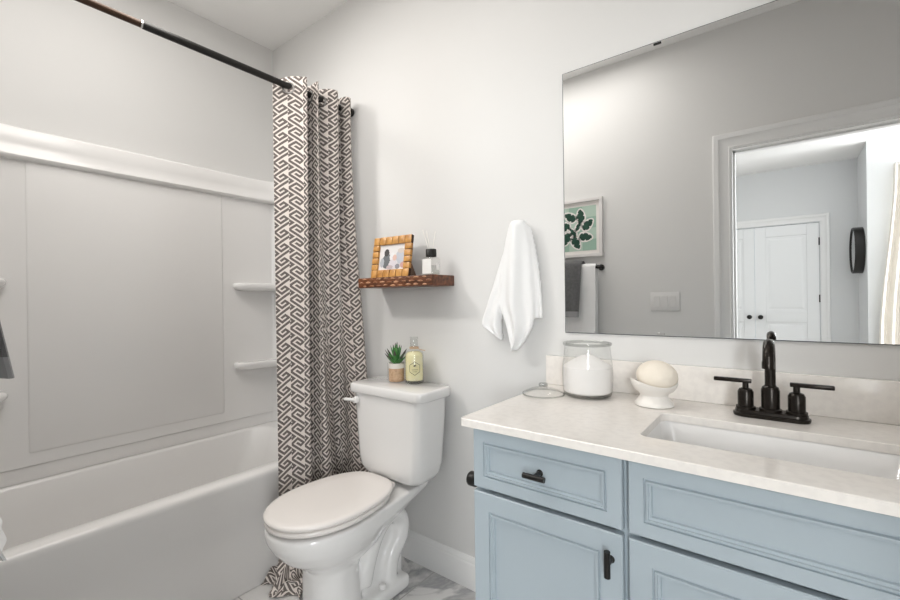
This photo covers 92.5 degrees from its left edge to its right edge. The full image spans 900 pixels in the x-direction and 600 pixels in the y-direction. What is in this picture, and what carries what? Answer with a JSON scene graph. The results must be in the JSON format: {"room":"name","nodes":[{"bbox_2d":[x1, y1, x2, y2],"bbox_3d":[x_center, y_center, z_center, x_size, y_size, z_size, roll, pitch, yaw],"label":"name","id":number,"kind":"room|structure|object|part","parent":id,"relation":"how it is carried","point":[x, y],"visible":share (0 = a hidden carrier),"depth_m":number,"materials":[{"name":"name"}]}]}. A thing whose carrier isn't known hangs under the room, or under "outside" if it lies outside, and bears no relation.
{"room":"bathroom","nodes":[
{"label":"bathroom","id":0,"kind":"room"},
{"bbox_2d":[0,0,273,181],"bbox_3d":[-1.584,-0.163,2.114,0.115,2.747,1.500,-1,0,38],"label":"wall","id":1,"kind":"structure","parent":0,"point":[72,69],"depth_m":2.11,"materials":[{"name":"white paint"}]},
{"bbox_2d":[168,0,347,50],"bbox_3d":[-0.319,-1.601,1.121,3.357,0.100,1.730,-1,0,38],"label":"ceiling","id":2,"kind":"structure","parent":0,"point":[270,24],"depth_m":2.33,"materials":[{"name":"white paint"}]},
{"bbox_2d":[234,556,475,599],"bbox_3d":[-0.266,1.245,1.147,3.357,0.100,1.672,-1,0,38],"label":"floor","id":3,"kind":"structure","parent":0,"point":[424,584],"depth_m":1.77,"materials":[{"name":"tile"}]},
{"bbox_2d":[0,421,278,599],"bbox_3d":[-1.232,0.972,1.855,0.731,0.464,1.492,-1,0,38],"label":"bathtub","id":4,"kind":"object","parent":3,"relation":"on","point":[184,521],"visible":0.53,"depth_m":1.71,"materials":[{"name":"white ceramic"}]},
{"bbox_2d":[263,376,449,599],"bbox_3d":[-0.362,0.779,1.671,0.438,0.832,0.682,-1,0,38],"label":"toilet","id":5,"kind":"object","parent":3,"relation":"on","point":[347,533],"visible":1,"depth_m":1.68,"materials":[{"name":"white ceramic"}]},
{"bbox_3d":[-0.447,0.763,1.609,0.352,0.018,0.474,-1,0,38],"label":"seat","id":6,"kind":"part","parent":5,"relation":"part of","materials":[{"name":"white plastic"}]},
{"bbox_3d":[-0.444,0.740,1.613,0.356,0.022,0.490,-1,0,38],"label":"seat","id":7,"kind":"part","parent":5,"relation":"part of","materials":[{"name":"white plastic"}]},
{"bbox_3d":[-0.391,0.984,1.679,0.356,0.424,0.649,-1,0,38],"label":"bowl","id":8,"kind":"part","parent":5,"relation":"part of","materials":[{"name":"white ceramic"}]},
{"bbox_3d":[-0.432,0.434,1.885,0.078,0.029,0.024,-1,0,22],"label":"flush lever","id":9,"kind":"part","parent":5,"relation":"part of","materials":[{"name":"white ceramic"}]},
{"bbox_2d":[385,343,406,381],"bbox_3d":[-0.241,0.273,1.923,0.108,0.176,0.105,-1,0,38],"label":"potted succulent","id":10,"kind":"object","parent":5,"relation":"on","point":[396,366],"visible":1,"depth_m":1.90,"materials":[{"name":"green plant"}]},
{"bbox_3d":[-0.221,0.382,1.858,0.436,0.042,0.208,-1,0,38],"label":"tank lid","id":11,"kind":"part","parent":5,"relation":"part of","materials":[{"name":"white ceramic"}]},
{"bbox_3d":[-0.218,0.580,1.859,0.407,0.352,0.185,-1,0,38],"label":"tank","id":12,"kind":"part","parent":5,"relation":"part of","materials":[{"name":"white ceramic"}]},
{"bbox_2d":[405,336,424,382],"bbox_3d":[-0.147,0.260,1.872,0.100,0.200,0.082,-1,0,10],"label":"soap bottle","id":13,"kind":"object","parent":5,"relation":"on","point":[414,359],"visible":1,"depth_m":1.84,"materials":[{"name":"yellow glass"}]},
{"bbox_2d":[474,428,899,599],"bbox_3d":[0.703,0.751,0.945,1.228,0.864,0.564,-1,0,38],"label":"vanity cabinet","id":14,"kind":"object","parent":3,"relation":"on","point":[553,522],"visible":0.94,"depth_m":0.86,"materials":[{"name":"blue wood"}]},
{"bbox_2d":[466,471,476,486],"bbox_3d":[0.111,0.488,1.223,0.044,0.039,0.168,-1,0,38],"label":"paper holder","id":15,"kind":"object","parent":14,"relation":"attached to","point":[470,476],"visible":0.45,"depth_m":1.17,"materials":[{"name":"black metal"}]},
{"bbox_3d":[0.199,0.407,0.999,0.054,0.017,0.039,-1,0,38],"label":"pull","id":16,"kind":"part","parent":14,"relation":"part of","materials":[{"name":"black metal"}]},
{"bbox_3d":[0.213,0.405,1.013,0.373,0.150,0.022,-1,0,38],"label":"drawer","id":17,"kind":"part","parent":14,"relation":"part of","materials":[{"name":"blue paint"}]},
{"bbox_3d":[0.218,0.785,1.013,0.373,0.588,0.022,-1,0,38],"label":"door","id":18,"kind":"part","parent":14,"relation":"part of","materials":[{"name":"blue paint"}]},
{"bbox_3d":[0.329,0.545,0.894,0.017,0.054,0.030,-1,0,38],"label":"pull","id":19,"kind":"part","parent":14,"relation":"part of","materials":[{"name":"black metal"}]},
{"bbox_2d":[461,355,899,517],"bbox_3d":[0.700,0.257,0.949,1.298,0.123,0.554,-1,0,38],"label":"countertop","id":20,"kind":"structure","parent":14,"relation":"on","point":[861,413],"depth_m":1.03,"materials":[{"name":"white stone"}]},
{"bbox_2d":[523,382,564,398],"bbox_3d":[0.299,0.283,1.381,0.135,0.038,0.135,-1,0,38],"label":"lid","id":21,"kind":"object","parent":20,"relation":"on","point":[540,382],"visible":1,"depth_m":1.38,"materials":[{"name":"clear glass"}]},
{"bbox_2d":[562,340,612,399],"bbox_3d":[0.434,0.217,1.362,0.153,0.168,0.153,-1,0,38],"label":"storage jar","id":22,"kind":"object","parent":20,"relation":"on","point":[589,377],"visible":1,"depth_m":1.31,"materials":[{"name":"clear glass"}]},
{"bbox_2d":[630,378,678,408],"bbox_3d":[0.581,0.261,1.228,0.125,0.076,0.125,-1,0,38],"label":"footed bowl","id":23,"kind":"object","parent":20,"relation":"on","point":[650,396],"visible":0.88,"depth_m":1.19,"materials":[{"name":"white ceramic"}]},
{"bbox_2d":[636,360,677,387],"bbox_3d":[0.587,0.215,1.223,0.107,0.083,0.106,-1,0,38],"label":"ball","id":24,"kind":"object","parent":23,"relation":"in","point":[656,373],"visible":0.8,"depth_m":1.19,"materials":[{"name":"beige"}]},
{"bbox_2d":[646,421,899,480],"bbox_3d":[0.675,0.390,0.914,0.508,0.142,0.285,-1,0,38],"label":"sink basin","id":25,"kind":"object","parent":20,"relation":"in","point":[872,463],"visible":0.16,"depth_m":0.99,"materials":[{"name":"white ceramic"}]},
{"bbox_2d":[714,339,834,423],"bbox_3d":[0.784,0.195,1.056,0.243,0.202,0.125,-1,0,38],"label":"faucet","id":26,"kind":"object","parent":20,"relation":"on","point":[796,413],"visible":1,"depth_m":1.06,"materials":[{"name":"black metal"}]},
{"bbox_3d":[0.741,0.209,1.132,0.083,0.010,0.014,-1,0,38],"label":"lever","id":27,"kind":"part","parent":26,"relation":"part of","materials":[{"name":"black metal"}]},
{"bbox_3d":[0.764,0.245,1.115,0.043,0.066,0.043,-1,0,38],"label":"handle","id":28,"kind":"part","parent":26,"relation":"part of","materials":[{"name":"black metal"}]},
{"bbox_3d":[0.782,0.186,1.054,0.047,0.184,0.120,-1,0,38],"label":"spout","id":29,"kind":"part","parent":26,"relation":"part of","materials":[{"name":"black metal"}]},
{"bbox_3d":[0.806,0.287,1.083,0.158,0.018,0.058,-1,0,38],"label":"plate","id":30,"kind":"part","parent":26,"relation":"part of","materials":[{"name":"black metal"}]},
{"bbox_3d":[0.846,0.244,1.051,0.043,0.066,0.043,-1,0,38],"label":"handle","id":31,"kind":"part","parent":26,"relation":"part of","materials":[{"name":"black metal"}]},
{"bbox_3d":[0.868,0.207,1.034,0.083,0.010,0.014,-1,0,38],"label":"lever","id":32,"kind":"part","parent":26,"relation":"part of","materials":[{"name":"black metal"}]},
{"bbox_3d":[0.554,0.781,0.753,0.452,0.588,0.022,-1,0,38],"label":"door","id":33,"kind":"part","parent":14,"relation":"part of","materials":[{"name":"blue paint"}]},
{"bbox_3d":[0.549,0.401,0.753,0.452,0.150,0.022,-1,0,38],"label":"false drawer","id":34,"kind":"part","parent":14,"relation":"part of","materials":[{"name":"blue paint"}]},
{"bbox_2d":[388,362,403,381],"bbox_3d":[-0.239,0.321,1.927,0.071,0.081,0.071,-1,0,38],"label":"pot","id":35,"kind":"object","parent":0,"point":[396,369],"depth_m":1.90,"materials":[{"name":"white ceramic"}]},
{"bbox_2d":[273,0,899,557],"bbox_3d":[0.193,-0.185,1.761,3.357,2.747,0.115,-1,0,38],"label":"wall","id":36,"kind":"structure","parent":0,"point":[457,119],"depth_m":1.77,"materials":[{"name":"white paint"}]},
{"bbox_2d":[75,0,353,116],"bbox_3d":[-0.963,-0.955,1.625,0.042,0.042,1.498,-1,0,38],"label":"curtain rod","id":37,"kind":"object","parent":36,"relation":"attached to","point":[141,24],"visible":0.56,"depth_m":1.60,"materials":[{"name":"black metal"}]},
{"bbox_3d":[-1.234,-0.951,1.274,0.024,0.024,0.588,-1,0,38],"label":"rod","id":38,"kind":"part","parent":37,"relation":"part of","materials":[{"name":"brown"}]},
{"bbox_3d":[-0.789,-0.958,1.850,0.028,0.028,0.908,-1,0,38],"label":"rod","id":39,"kind":"part","parent":37,"relation":"part of","materials":[{"name":"black metal"}]},
{"bbox_2d":[260,76,368,599],"bbox_3d":[-0.599,0.092,1.946,0.312,2.204,0.508,-1,0,38],"label":"shower curtain","id":40,"kind":"object","parent":37,"relation":"hanging from","point":[320,342],"visible":0.8,"depth_m":1.99,"materials":[{"name":"fabric"}]},
{"bbox_2d":[358,274,453,288],"bbox_3d":[-0.203,-0.079,1.901,0.445,0.044,0.148,-1,0,38],"label":"floating shelf","id":41,"kind":"object","parent":36,"relation":"attached to","point":[430,280],"visible":1,"depth_m":1.81,"materials":[{"name":"brown wood"}]},
{"bbox_2d":[371,234,415,277],"bbox_3d":[-0.247,-0.193,1.955,0.226,0.188,0.096,-1,0,35],"label":"photo frame","id":42,"kind":"object","parent":41,"relation":"on","point":[392,256],"visible":0.91,"depth_m":1.93,"materials":[{"name":"brown wood"}]},
{"bbox_2d":[383,254,389,268],"bbox_3d":[-0.283,-0.174,1.948,0.073,0.066,0.011,-1,0,38],"label":"print","id":43,"kind":"object","parent":42,"relation":"attached to","point":[386,257],"depth_m":1.95,"materials":[{"name":"grey paper"}]},
{"bbox_2d":[378,243,404,269],"bbox_3d":[-0.260,-0.192,1.937,0.157,0.117,0.029,-1,0,38],"label":"photograph","id":44,"kind":"object","parent":42,"relation":"attached to","point":[391,256],"depth_m":1.94,"materials":[{"name":"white paper"}]},
{"bbox_2d":[388,259,396,268],"bbox_3d":[-0.258,-0.161,1.927,0.051,0.043,0.007,-1,0,38],"label":"print","id":45,"kind":"object","parent":42,"relation":"attached to","point":[392,263],"depth_m":1.93,"materials":[{"name":"grey paper"}]},
{"bbox_2d":[396,252,403,263],"bbox_3d":[-0.219,-0.195,1.907,0.052,0.070,0.012,-1,0,38],"label":"print","id":46,"kind":"object","parent":42,"relation":"attached to","point":[399,255],"depth_m":1.91,"materials":[{"name":"grey paper"}]},
{"bbox_3d":[-0.175,-0.154,1.918,0.007,0.099,0.075,-1,0,35],"label":"easel leg","id":47,"kind":"part","parent":42,"relation":"part of","materials":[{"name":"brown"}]},
{"bbox_2d":[422,230,439,274],"bbox_3d":[-0.088,-0.201,1.804,0.080,0.196,0.056,-1,0,38],"label":"reed diffuser","id":48,"kind":"object","parent":41,"relation":"on","point":[426,263],"visible":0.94,"depth_m":1.78,"materials":[{"name":"clear glass"}]},
{"bbox_2d":[402,530,475,591],"bbox_3d":[-0.048,1.126,1.880,1.107,0.130,0.014,-1,0,38],"label":"baseboard","id":49,"kind":"structure","parent":36,"relation":"attached to","point":[450,563],"depth_m":1.86,"materials":[{"name":"white paint"}]},
{"bbox_2d":[482,220,542,350],"bbox_3d":[0.219,-0.053,1.601,0.249,0.485,0.083,-1,0,30],"label":"hand towel","id":50,"kind":"object","parent":36,"relation":"hanging from","point":[516,295],"visible":1,"depth_m":1.56,"materials":[{"name":"white fabric"}]},
{"bbox_2d":[546,355,899,424],"bbox_3d":[0.864,0.244,1.161,1.298,0.103,0.019,-1,0,38],"label":"backsplash","id":51,"kind":"structure","parent":36,"relation":"attached to","point":[853,398],"depth_m":1.14,"materials":[{"name":"white stone"}]},
{"bbox_2d":[562,0,899,345],"bbox_3d":[0.879,-0.345,1.149,1.209,0.910,0.008,-1,0,38],"label":"wall mirror","id":52,"kind":"object","parent":36,"relation":"attached to","point":[737,176],"visible":1,"depth_m":1.19,"materials":[{"name":"silver mirror"}]},
{"bbox_3d":[-0.795,-0.171,0.484,3.357,2.747,0.115,-1,0,38],"label":"wall","id":53,"kind":"structure","parent":0,"visible":0},
{"bbox_2d":[0,123,277,487],"bbox_3d":[-1.255,0.015,1.862,0.704,1.447,1.492,-1,0,38],"label":"tub surround","id":54,"kind":"object","parent":53,"relation":"attached to","point":[138,291],"visible":0.87,"depth_m":2.03,"materials":[{"name":"white plastic"}]},
{"bbox_3d":[-1.504,-0.005,2.083,0.023,1.272,0.790,-1,0,38],"label":"raised panel","id":55,"kind":"part","parent":54,"relation":"part of","materials":[{"name":"white plastic"}]},
{"bbox_3d":[-1.016,-0.192,0.776,0.650,0.042,0.076,-1,0,38],"label":"towel bar","id":56,"kind":"object","parent":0,"visible":0},
{"bbox_2d":[0,517,6,560],"bbox_3d":[-0.914,0.100,0.782,0.435,0.638,0.129,-1,0,38],"label":"bath towel","id":57,"kind":"object","parent":56,"relation":"hanging from","point":[3,539],"visible":1,"depth_m":0.73,"materials":[{"name":"white fabric"}]},
{"bbox_2d":[0,322,14,378],"bbox_3d":[-0.947,-0.054,0.797,0.328,0.387,0.171,-1,0,38],"label":"hand towel","id":58,"kind":"object","parent":57,"relation":"on","point":[6,371],"visible":1,"depth_m":0.75,"materials":[{"name":"grey fabric"}]}
]}

